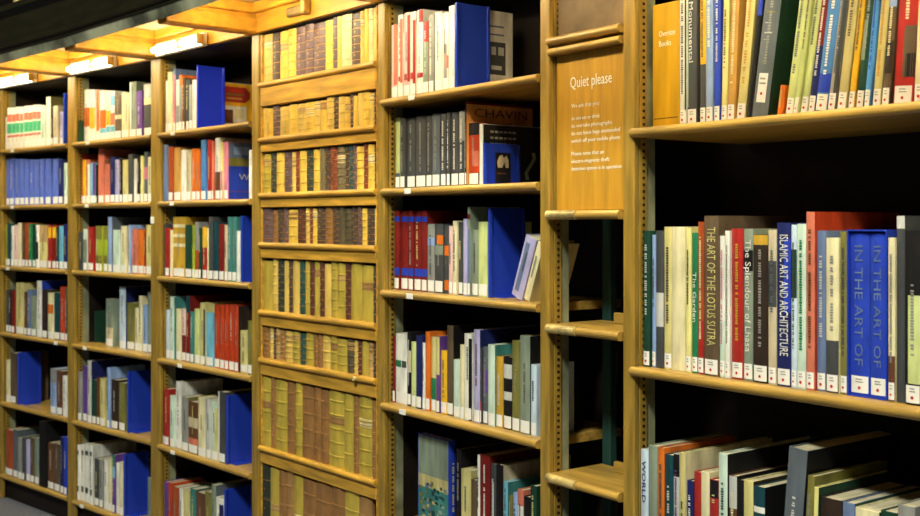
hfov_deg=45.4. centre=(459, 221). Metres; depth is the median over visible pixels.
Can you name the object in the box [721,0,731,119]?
book
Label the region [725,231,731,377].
book
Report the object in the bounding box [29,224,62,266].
book
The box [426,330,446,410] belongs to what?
book
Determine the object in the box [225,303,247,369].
book
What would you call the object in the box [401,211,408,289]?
book
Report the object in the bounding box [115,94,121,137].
book
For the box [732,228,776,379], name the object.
book
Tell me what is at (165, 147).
book
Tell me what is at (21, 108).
book
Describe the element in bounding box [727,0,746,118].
book
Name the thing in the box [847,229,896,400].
slipcase
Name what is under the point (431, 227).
book
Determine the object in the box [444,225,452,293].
book
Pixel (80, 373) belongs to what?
book
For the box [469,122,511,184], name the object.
book
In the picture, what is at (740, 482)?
book
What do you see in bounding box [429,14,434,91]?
book
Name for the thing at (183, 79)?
book
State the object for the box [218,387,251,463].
book
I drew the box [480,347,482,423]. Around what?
book
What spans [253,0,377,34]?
trim
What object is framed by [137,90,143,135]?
book
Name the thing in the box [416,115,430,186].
book
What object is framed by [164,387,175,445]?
book
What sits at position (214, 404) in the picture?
book
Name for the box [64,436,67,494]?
book
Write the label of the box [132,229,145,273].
book
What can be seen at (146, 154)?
book
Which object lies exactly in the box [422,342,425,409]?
book
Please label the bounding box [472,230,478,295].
book
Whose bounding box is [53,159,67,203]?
book
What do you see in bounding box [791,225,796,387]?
book
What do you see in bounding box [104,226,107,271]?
book
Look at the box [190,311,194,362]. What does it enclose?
book
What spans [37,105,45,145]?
book
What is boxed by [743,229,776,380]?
book
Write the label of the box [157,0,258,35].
trim
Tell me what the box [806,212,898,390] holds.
book
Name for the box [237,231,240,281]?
book
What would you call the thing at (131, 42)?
trim
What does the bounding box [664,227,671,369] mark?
book
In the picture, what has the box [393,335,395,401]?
book
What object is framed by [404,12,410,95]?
book
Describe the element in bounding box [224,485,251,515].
bookend
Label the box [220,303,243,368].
book
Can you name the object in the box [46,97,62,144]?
book
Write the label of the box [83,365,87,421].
book
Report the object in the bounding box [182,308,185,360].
book
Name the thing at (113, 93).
book
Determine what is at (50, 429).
book
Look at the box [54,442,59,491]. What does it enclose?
book
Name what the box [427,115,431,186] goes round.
book
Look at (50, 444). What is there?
book
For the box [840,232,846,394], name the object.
book
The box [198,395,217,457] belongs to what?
book
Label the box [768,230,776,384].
book
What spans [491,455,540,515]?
book
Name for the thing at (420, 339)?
book
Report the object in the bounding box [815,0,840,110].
book
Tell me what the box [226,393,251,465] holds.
bookend
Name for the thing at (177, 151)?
book
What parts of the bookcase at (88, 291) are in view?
panel, shelf, shelf, shelf, shelf, shelf, shelf, panel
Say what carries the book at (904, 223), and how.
on the bookcase at (864, 158)
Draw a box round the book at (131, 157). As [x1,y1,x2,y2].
[128,154,143,201]
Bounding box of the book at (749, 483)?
[744,470,787,515]
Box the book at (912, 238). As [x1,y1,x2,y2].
[905,231,919,405]
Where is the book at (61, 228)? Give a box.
[59,226,63,268]
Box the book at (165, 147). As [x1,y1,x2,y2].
[163,145,200,200]
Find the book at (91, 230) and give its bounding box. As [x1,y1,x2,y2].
[88,227,95,270]
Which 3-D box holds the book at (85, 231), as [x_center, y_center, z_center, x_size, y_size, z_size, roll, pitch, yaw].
[-1.845,0.140,5.596,0.040,0.210,0.139,0,0,44]
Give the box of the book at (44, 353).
[11,350,47,403]
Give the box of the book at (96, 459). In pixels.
[95,455,111,505]
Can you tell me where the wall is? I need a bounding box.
[0,0,742,481]
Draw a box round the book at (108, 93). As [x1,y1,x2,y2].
[106,91,110,138]
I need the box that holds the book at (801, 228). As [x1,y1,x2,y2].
[797,224,805,388]
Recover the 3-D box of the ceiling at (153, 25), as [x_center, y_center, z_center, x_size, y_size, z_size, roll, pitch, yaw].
[-1.609,-0.875,4.999,1.150,0.030,9.465,0,0,-42]
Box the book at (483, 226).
[479,222,531,296]
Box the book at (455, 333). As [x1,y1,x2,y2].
[447,322,502,415]
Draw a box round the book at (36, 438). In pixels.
[35,437,38,484]
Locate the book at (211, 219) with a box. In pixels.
[209,217,227,279]
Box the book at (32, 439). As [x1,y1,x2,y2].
[30,436,38,482]
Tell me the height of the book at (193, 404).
0.225 m
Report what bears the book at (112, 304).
on the bookcase at (88, 291)
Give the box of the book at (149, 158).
[148,157,150,201]
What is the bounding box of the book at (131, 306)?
[127,302,138,349]
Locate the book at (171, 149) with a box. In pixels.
[169,147,189,200]
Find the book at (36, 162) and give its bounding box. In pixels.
[34,160,39,204]
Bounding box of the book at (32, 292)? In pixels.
[27,289,36,335]
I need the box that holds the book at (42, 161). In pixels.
[40,159,44,203]
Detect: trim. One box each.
[0,0,217,62]
[0,4,425,90]
[0,50,72,76]
[0,70,67,94]
[64,28,158,59]
[69,51,151,81]
[154,26,251,65]
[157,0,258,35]
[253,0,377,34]
[356,0,382,2]
[380,0,515,11]
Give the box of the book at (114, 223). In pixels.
[108,217,145,271]
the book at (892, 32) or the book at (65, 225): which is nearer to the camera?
the book at (892, 32)
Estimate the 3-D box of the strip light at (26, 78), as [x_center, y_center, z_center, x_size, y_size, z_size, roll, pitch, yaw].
[-2.410,-0.767,5.952,0.436,0.056,0.054,0,0,43]
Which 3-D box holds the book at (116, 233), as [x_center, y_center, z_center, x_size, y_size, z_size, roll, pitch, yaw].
[-1.609,0.141,5.378,0.068,0.206,0.162,0,0,44]
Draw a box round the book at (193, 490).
[190,484,211,515]
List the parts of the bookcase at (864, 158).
painted post, shelf, shelf, panel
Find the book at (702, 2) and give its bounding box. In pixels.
[700,0,705,121]
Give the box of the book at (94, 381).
[92,379,96,423]
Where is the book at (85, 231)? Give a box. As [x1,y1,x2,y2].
[83,229,87,270]
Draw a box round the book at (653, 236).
[652,235,655,366]
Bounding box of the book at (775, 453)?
[719,436,816,515]
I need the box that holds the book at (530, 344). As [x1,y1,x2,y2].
[520,334,582,434]
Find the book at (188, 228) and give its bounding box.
[185,225,191,277]
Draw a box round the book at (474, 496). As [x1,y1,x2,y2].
[471,478,477,515]
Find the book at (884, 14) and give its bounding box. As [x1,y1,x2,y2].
[873,0,889,104]
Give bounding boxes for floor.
[0,497,54,515]
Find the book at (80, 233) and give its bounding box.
[79,232,82,269]
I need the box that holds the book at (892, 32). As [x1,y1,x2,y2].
[882,0,899,104]
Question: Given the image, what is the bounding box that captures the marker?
[653,0,679,125]
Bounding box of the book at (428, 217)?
[422,211,467,291]
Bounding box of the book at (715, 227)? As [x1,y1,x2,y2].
[704,216,800,376]
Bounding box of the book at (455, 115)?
[451,112,458,185]
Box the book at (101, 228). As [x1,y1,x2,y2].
[99,226,103,271]
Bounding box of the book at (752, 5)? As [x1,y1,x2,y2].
[737,0,758,117]
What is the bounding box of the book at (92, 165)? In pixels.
[90,163,97,202]
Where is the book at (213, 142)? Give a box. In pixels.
[212,141,214,199]
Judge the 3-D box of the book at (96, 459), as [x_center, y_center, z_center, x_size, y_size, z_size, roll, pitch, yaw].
[-1.750,1.294,5.526,0.045,0.233,0.168,0,0,44]
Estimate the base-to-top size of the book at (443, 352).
0.200 m
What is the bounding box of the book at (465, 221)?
[463,219,467,295]
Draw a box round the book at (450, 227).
[449,226,452,293]
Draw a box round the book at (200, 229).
[199,228,201,278]
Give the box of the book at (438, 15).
[435,11,446,90]
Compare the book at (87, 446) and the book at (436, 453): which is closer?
the book at (436, 453)
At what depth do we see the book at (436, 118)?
3.53 m
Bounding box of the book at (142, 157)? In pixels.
[140,156,143,201]
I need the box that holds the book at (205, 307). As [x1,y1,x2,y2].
[200,300,245,364]
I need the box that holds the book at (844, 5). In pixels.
[828,0,848,109]
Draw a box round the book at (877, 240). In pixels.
[870,233,885,397]
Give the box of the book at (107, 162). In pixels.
[105,160,109,202]
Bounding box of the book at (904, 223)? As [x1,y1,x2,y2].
[897,216,919,402]
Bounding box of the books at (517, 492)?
[5,69,897,515]
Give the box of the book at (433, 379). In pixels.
[431,335,446,411]
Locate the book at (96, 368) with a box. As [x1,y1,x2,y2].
[88,357,129,422]
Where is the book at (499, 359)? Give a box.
[496,355,510,427]
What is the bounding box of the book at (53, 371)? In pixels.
[50,367,67,413]
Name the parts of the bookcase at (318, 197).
rail, rail, rail, rail, rail, rail, rail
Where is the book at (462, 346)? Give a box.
[460,344,464,419]
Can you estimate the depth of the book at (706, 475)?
2.61 m
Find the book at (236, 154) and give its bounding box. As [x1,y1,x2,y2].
[224,142,251,198]
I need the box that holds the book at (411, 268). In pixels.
[408,211,414,290]
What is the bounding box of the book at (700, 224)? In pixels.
[698,222,703,373]
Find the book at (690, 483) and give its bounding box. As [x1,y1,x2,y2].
[687,479,693,515]
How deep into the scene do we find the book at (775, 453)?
2.60 m
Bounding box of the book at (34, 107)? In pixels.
[32,105,36,146]
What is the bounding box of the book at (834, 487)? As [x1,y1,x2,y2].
[814,470,890,515]
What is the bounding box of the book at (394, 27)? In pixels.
[392,24,397,97]
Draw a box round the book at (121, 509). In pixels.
[119,458,150,515]
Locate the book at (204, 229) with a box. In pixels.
[202,227,208,278]
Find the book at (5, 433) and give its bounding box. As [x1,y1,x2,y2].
[5,433,5,472]
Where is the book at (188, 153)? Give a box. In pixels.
[186,151,191,200]
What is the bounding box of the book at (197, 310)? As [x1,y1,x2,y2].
[195,308,199,363]
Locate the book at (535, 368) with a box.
[531,361,573,436]
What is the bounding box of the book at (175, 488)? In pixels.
[172,480,210,515]
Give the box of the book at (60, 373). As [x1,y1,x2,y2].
[57,369,67,415]
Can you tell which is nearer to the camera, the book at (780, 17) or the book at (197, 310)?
the book at (780, 17)
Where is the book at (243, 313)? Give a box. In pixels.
[235,305,251,371]
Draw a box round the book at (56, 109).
[53,106,62,144]
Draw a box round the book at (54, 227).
[52,225,63,268]
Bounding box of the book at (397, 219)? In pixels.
[394,211,400,289]
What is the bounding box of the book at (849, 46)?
[837,0,859,108]
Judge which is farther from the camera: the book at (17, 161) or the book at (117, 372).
the book at (17, 161)
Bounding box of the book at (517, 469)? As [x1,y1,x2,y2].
[497,454,570,515]
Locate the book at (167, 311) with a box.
[166,309,169,357]
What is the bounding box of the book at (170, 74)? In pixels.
[168,71,173,131]
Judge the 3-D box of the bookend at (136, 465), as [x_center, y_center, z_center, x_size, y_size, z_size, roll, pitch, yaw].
[-1.547,1.262,5.299,0.050,0.296,0.135,0,0,44]
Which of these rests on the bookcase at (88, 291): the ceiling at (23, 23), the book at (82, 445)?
the book at (82, 445)
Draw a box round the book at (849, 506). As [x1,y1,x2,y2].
[843,484,919,515]
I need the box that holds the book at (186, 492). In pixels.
[183,488,189,515]
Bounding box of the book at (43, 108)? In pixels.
[41,106,45,145]
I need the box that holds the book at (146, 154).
[144,152,150,201]
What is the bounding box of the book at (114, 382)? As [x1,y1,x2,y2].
[111,378,126,429]
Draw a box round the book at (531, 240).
[512,234,540,299]
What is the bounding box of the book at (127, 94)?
[126,93,129,136]
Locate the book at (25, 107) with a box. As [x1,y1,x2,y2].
[24,106,27,147]
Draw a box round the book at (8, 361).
[6,359,10,401]
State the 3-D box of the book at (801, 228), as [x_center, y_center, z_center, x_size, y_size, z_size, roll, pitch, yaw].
[0.842,0.184,2.470,0.249,0.360,0.023,0,0,-36]
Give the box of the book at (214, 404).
[211,400,217,460]
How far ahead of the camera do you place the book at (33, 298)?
5.93 m
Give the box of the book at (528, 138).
[480,124,540,183]
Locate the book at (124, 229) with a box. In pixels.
[121,226,128,272]
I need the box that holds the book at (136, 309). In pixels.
[135,307,138,350]
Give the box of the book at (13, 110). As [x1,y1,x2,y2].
[11,108,15,148]
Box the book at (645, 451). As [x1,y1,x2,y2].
[641,448,648,515]
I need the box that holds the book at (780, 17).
[752,0,799,116]
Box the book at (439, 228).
[435,224,452,292]
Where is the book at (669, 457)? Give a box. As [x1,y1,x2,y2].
[665,441,737,515]
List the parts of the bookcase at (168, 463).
panel, shelf, shelf, shelf, shelf, shelf, panel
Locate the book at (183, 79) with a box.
[182,78,196,129]
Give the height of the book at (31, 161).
0.243 m
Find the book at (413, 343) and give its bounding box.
[411,341,415,407]
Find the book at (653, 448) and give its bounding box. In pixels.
[649,433,728,515]
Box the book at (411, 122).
[407,117,415,187]
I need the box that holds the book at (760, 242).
[753,234,768,383]
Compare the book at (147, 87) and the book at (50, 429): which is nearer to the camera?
the book at (147, 87)
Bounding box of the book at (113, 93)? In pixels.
[111,91,129,138]
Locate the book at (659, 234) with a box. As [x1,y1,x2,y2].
[656,231,663,368]
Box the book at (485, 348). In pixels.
[483,346,487,424]
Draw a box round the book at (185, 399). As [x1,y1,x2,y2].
[182,392,217,451]
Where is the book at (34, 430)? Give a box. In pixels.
[13,426,38,477]
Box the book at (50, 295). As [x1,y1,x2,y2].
[48,292,56,338]
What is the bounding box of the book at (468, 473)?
[461,466,477,515]
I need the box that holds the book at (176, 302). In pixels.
[170,296,185,359]
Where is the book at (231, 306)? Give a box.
[229,303,251,370]
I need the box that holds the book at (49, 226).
[48,225,51,267]
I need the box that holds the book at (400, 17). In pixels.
[398,14,403,96]
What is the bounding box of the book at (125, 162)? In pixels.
[123,160,127,201]
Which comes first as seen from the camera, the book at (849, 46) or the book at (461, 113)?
the book at (849, 46)
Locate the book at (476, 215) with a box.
[467,207,520,295]
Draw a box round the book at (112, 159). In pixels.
[110,157,127,202]
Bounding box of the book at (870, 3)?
[856,0,873,106]
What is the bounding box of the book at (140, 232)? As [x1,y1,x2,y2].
[138,230,145,273]
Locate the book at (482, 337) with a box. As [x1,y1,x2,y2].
[474,325,540,422]
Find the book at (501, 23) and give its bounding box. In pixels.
[449,5,512,87]
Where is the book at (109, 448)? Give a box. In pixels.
[90,439,136,504]
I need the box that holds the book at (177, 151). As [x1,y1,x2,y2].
[174,148,200,200]
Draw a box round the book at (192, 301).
[186,294,232,361]
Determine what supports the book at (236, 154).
on the bookcase at (168, 463)
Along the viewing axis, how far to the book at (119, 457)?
5.33 m
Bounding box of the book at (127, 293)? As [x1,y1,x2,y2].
[120,285,150,348]
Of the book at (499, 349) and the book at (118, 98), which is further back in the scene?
the book at (118, 98)
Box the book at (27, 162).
[25,160,29,204]
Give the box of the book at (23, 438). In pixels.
[22,435,38,479]
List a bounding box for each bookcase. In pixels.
[0,90,67,515]
[68,76,150,515]
[151,34,260,515]
[257,5,377,515]
[378,0,623,515]
[541,0,623,515]
[624,0,919,515]
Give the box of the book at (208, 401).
[206,398,217,458]
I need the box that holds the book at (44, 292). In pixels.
[42,289,59,337]
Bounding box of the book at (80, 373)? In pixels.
[78,371,82,420]
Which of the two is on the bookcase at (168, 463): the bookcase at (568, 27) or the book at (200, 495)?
the book at (200, 495)
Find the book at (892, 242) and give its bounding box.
[888,238,896,401]
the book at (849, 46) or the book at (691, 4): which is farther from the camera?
the book at (691, 4)
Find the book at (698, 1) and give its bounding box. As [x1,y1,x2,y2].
[697,0,699,121]
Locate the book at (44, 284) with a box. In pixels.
[37,279,67,336]
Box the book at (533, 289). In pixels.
[524,241,578,300]
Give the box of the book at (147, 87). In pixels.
[144,83,150,134]
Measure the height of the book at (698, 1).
0.340 m
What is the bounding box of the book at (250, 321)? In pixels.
[248,320,251,374]
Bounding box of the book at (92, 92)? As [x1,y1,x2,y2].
[90,90,95,140]
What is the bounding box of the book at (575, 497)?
[531,483,582,515]
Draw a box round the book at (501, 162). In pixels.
[483,143,519,183]
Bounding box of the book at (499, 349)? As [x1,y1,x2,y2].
[488,342,511,426]
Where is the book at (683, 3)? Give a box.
[680,0,687,123]
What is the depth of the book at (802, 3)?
2.44 m
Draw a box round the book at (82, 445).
[81,439,114,500]
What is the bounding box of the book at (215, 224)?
[213,222,227,279]
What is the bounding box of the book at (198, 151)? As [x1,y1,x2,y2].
[196,149,200,199]
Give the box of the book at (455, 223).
[453,221,462,294]
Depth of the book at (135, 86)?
5.27 m
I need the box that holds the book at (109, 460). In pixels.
[108,459,111,510]
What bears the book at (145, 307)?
on the bookcase at (88, 291)
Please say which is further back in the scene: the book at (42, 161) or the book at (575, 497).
the book at (42, 161)
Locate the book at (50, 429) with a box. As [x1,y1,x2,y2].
[39,418,67,487]
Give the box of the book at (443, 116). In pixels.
[441,114,446,185]
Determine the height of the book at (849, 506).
0.379 m
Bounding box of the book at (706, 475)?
[701,467,718,515]
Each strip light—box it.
[0,73,36,88]
[66,56,116,74]
[151,32,206,56]
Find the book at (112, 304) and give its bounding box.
[106,298,119,346]
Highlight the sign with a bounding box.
[557,45,623,209]
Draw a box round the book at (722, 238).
[720,236,724,376]
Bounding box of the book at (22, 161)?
[20,159,39,204]
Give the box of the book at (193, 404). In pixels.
[189,400,197,454]
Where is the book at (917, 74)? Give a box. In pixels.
[914,0,919,100]
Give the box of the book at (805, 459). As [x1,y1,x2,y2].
[784,429,897,515]
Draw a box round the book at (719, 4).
[714,0,723,120]
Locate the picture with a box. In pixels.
[490,11,511,81]
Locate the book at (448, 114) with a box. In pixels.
[447,113,450,185]
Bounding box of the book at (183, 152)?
[181,150,191,200]
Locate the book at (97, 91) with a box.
[96,90,108,139]
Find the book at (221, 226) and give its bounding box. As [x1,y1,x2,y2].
[219,224,227,280]
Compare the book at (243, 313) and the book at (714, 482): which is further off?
the book at (243, 313)
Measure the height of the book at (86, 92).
0.268 m
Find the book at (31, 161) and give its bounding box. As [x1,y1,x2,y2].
[30,160,33,204]
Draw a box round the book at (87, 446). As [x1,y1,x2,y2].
[85,438,122,502]
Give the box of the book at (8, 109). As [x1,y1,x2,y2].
[7,108,10,148]
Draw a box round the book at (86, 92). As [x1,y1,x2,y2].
[84,89,89,140]
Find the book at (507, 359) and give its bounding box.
[504,355,511,429]
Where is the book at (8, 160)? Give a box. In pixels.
[6,159,9,204]
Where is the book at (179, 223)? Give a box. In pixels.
[173,217,208,276]
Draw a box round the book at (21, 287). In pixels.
[16,282,36,333]
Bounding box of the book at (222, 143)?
[220,142,223,199]
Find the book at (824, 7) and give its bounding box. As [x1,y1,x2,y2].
[808,0,828,111]
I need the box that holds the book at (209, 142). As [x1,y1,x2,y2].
[207,140,214,199]
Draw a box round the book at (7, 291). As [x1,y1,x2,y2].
[6,289,15,331]
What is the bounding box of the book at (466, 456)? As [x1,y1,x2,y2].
[457,441,510,515]
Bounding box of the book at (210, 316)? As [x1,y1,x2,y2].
[206,312,214,366]
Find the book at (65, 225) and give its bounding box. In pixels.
[64,224,67,268]
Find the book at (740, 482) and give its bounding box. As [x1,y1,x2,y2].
[737,468,787,515]
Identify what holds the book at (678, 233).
on the bookcase at (864, 158)
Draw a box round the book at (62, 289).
[60,286,67,340]
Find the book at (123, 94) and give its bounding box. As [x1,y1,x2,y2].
[122,93,125,136]
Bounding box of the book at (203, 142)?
[201,140,206,199]
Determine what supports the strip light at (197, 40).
attached to the wall
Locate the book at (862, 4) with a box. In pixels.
[848,0,866,107]
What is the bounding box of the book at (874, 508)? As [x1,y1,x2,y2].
[856,490,919,515]
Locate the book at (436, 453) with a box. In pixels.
[418,432,455,515]
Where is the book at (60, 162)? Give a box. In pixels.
[58,160,67,203]
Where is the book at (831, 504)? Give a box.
[821,480,909,515]
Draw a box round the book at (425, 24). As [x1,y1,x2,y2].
[423,21,428,92]
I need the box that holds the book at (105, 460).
[104,458,111,509]
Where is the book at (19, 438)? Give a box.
[18,434,38,478]
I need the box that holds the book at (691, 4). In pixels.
[687,0,696,122]
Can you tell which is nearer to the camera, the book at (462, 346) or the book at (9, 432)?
the book at (462, 346)
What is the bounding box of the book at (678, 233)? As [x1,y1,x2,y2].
[672,227,697,371]
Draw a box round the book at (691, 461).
[680,436,772,515]
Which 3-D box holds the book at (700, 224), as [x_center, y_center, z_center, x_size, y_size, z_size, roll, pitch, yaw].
[0.682,0.182,2.710,0.270,0.364,0.018,0,0,-36]
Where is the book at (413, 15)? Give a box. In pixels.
[410,11,416,94]
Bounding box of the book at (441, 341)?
[436,336,446,412]
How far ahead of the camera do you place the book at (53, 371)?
5.77 m
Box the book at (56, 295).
[54,292,59,339]
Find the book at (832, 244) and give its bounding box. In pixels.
[826,237,839,393]
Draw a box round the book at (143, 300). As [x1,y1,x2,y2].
[139,295,147,351]
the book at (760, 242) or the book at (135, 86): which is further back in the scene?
the book at (135, 86)
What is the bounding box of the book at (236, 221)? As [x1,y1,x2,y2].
[232,217,240,281]
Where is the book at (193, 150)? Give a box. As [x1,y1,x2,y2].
[192,149,195,199]
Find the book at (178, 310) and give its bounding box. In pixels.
[176,308,183,359]
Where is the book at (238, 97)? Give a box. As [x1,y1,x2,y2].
[192,80,251,128]
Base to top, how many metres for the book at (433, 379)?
0.240 m
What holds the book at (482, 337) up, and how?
on the bookcase at (399, 311)
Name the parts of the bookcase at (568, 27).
painted post, double rail, shelf, shelf, shelf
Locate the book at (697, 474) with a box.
[694,466,718,515]
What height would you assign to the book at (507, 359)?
0.213 m
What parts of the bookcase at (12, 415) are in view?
shelf, shelf, shelf, shelf, shelf, shelf, panel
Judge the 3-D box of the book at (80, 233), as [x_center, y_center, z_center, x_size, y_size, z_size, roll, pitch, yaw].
[-1.878,0.147,5.628,0.045,0.194,0.139,0,0,44]
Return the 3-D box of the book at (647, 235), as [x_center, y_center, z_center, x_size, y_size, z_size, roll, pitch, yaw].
[0.564,0.193,2.840,0.241,0.342,0.022,0,0,-36]
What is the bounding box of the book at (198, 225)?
[195,222,208,278]
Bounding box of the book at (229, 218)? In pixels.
[228,217,231,280]
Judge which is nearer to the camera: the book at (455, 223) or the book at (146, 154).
the book at (455, 223)
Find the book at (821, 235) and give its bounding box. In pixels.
[817,230,846,391]
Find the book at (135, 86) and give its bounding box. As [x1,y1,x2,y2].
[130,81,149,136]
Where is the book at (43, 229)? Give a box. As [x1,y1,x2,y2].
[39,225,47,267]
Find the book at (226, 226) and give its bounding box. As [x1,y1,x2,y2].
[224,225,227,280]
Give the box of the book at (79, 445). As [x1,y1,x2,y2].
[77,439,111,499]
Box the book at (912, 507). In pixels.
[898,498,919,515]
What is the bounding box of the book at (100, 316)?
[95,310,105,342]
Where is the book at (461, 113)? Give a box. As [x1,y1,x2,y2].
[459,110,464,184]
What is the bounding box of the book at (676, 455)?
[674,452,679,515]
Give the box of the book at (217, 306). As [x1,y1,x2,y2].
[215,303,239,367]
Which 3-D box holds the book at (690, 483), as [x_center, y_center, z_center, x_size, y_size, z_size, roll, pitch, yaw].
[0.643,0.793,2.713,0.229,0.341,0.019,0,0,-36]
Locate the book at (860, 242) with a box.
[851,232,885,395]
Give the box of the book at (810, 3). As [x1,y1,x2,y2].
[794,0,813,112]
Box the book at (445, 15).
[443,12,448,88]
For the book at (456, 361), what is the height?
0.179 m
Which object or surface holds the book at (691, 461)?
on the bookcase at (864, 158)
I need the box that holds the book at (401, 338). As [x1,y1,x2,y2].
[396,332,406,404]
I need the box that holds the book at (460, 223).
[459,222,462,294]
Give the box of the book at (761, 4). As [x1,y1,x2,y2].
[747,0,764,116]
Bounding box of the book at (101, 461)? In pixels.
[99,457,111,507]
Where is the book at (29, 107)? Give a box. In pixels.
[28,106,31,146]
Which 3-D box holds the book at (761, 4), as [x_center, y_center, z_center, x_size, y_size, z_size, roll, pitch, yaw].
[0.779,-0.411,2.605,0.245,0.349,0.059,0,0,-36]
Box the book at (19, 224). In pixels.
[18,223,21,266]
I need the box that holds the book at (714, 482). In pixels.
[710,477,718,515]
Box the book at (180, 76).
[179,75,196,129]
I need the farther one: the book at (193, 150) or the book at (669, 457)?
the book at (193, 150)
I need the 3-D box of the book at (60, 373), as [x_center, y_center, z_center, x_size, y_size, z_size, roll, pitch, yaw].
[-2.039,0.891,5.793,0.064,0.229,0.155,0,0,43]
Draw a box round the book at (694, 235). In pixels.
[692,233,697,372]
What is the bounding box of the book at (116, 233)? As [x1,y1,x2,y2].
[113,230,120,272]
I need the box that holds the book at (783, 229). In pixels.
[777,223,805,386]
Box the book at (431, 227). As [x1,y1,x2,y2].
[428,224,434,292]
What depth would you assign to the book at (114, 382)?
5.34 m
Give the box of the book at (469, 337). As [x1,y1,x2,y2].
[465,333,473,420]
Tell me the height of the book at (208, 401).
0.249 m
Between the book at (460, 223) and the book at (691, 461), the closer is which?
the book at (691, 461)
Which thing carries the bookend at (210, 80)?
on the bookcase at (168, 463)
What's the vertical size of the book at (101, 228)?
0.226 m
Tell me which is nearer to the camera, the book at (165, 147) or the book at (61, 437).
the book at (165, 147)
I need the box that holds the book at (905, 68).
[893,0,918,102]
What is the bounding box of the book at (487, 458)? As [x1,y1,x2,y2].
[480,446,540,515]
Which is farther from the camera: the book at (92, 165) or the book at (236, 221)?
the book at (92, 165)
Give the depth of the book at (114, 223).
5.38 m
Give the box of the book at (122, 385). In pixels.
[119,381,126,430]
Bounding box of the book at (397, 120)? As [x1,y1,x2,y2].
[395,118,399,187]
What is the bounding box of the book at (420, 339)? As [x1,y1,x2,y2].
[416,335,425,408]
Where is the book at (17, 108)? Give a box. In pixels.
[16,107,19,147]
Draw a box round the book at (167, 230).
[165,228,172,275]
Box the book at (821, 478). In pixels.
[806,459,886,515]
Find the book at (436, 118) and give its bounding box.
[432,113,442,186]
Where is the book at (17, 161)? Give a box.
[15,159,19,204]
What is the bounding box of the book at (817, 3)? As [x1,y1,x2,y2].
[801,0,821,111]
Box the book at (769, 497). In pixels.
[754,478,786,515]
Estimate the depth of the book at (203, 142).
4.70 m
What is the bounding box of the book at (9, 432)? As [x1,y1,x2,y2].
[6,425,35,475]
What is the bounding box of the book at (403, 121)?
[400,118,406,187]
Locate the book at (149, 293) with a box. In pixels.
[148,292,150,352]
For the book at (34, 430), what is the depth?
6.08 m
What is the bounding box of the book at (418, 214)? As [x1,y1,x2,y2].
[414,211,421,290]
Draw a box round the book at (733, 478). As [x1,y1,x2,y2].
[729,463,787,515]
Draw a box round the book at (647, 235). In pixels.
[643,231,655,366]
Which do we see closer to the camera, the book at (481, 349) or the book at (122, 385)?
the book at (481, 349)
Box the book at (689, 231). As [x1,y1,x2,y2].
[686,228,697,372]
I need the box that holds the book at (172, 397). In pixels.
[170,395,175,446]
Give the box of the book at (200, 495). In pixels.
[196,488,211,515]
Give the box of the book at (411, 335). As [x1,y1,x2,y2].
[407,329,446,405]
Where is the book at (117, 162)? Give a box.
[115,160,119,202]
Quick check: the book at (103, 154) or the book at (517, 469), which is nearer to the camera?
the book at (517, 469)
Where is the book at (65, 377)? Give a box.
[63,375,67,416]
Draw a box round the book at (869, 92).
[864,0,880,105]
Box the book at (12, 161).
[10,159,14,204]
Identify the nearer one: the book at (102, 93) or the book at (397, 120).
the book at (397, 120)
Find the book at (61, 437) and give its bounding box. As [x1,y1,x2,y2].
[60,435,67,493]
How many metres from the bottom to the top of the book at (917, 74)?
0.351 m
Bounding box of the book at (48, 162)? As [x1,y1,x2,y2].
[45,159,52,203]
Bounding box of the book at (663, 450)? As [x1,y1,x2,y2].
[658,435,735,515]
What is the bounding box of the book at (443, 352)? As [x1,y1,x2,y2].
[441,350,446,413]
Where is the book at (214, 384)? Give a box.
[176,377,222,448]
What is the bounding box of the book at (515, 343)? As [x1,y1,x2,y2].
[512,340,519,431]
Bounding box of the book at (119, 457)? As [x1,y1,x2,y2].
[112,449,148,512]
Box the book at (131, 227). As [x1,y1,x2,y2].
[128,225,145,272]
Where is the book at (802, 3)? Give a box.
[786,0,806,113]
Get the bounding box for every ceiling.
[0,0,176,53]
[57,0,389,59]
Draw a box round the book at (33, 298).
[31,295,36,336]
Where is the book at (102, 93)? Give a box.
[100,90,106,139]
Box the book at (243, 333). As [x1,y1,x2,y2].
[240,330,247,372]
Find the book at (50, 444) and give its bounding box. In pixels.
[48,440,59,489]
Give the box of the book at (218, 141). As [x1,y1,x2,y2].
[215,138,251,199]
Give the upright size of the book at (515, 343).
0.264 m
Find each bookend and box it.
[17,351,41,404]
[63,93,67,143]
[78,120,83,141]
[124,451,149,515]
[127,369,150,432]
[197,65,224,127]
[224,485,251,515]
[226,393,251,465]
[241,216,251,281]
[455,2,489,86]
[488,208,524,297]
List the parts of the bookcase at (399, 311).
panel, shelf, shelf, shelf, shelf, panel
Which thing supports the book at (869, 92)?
on the bookcase at (864, 158)
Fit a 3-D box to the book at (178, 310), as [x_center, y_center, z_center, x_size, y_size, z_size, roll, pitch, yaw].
[-1.204,0.502,4.965,0.151,0.228,0.045,0,0,-42]
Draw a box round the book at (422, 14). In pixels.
[417,9,438,93]
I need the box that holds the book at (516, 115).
[465,101,532,184]
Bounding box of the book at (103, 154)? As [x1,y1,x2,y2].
[98,149,136,202]
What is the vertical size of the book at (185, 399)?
0.238 m
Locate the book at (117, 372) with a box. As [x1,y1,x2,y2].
[107,364,144,427]
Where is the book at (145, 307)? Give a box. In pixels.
[143,304,147,351]
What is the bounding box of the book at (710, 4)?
[706,0,714,120]
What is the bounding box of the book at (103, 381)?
[100,378,106,426]
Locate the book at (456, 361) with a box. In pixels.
[454,359,459,417]
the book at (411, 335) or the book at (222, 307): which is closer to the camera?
the book at (411, 335)
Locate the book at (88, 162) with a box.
[86,160,97,202]
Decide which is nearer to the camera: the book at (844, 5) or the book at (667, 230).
the book at (844, 5)
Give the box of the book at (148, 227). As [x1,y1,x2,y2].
[146,225,150,274]
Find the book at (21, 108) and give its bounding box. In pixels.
[20,107,23,147]

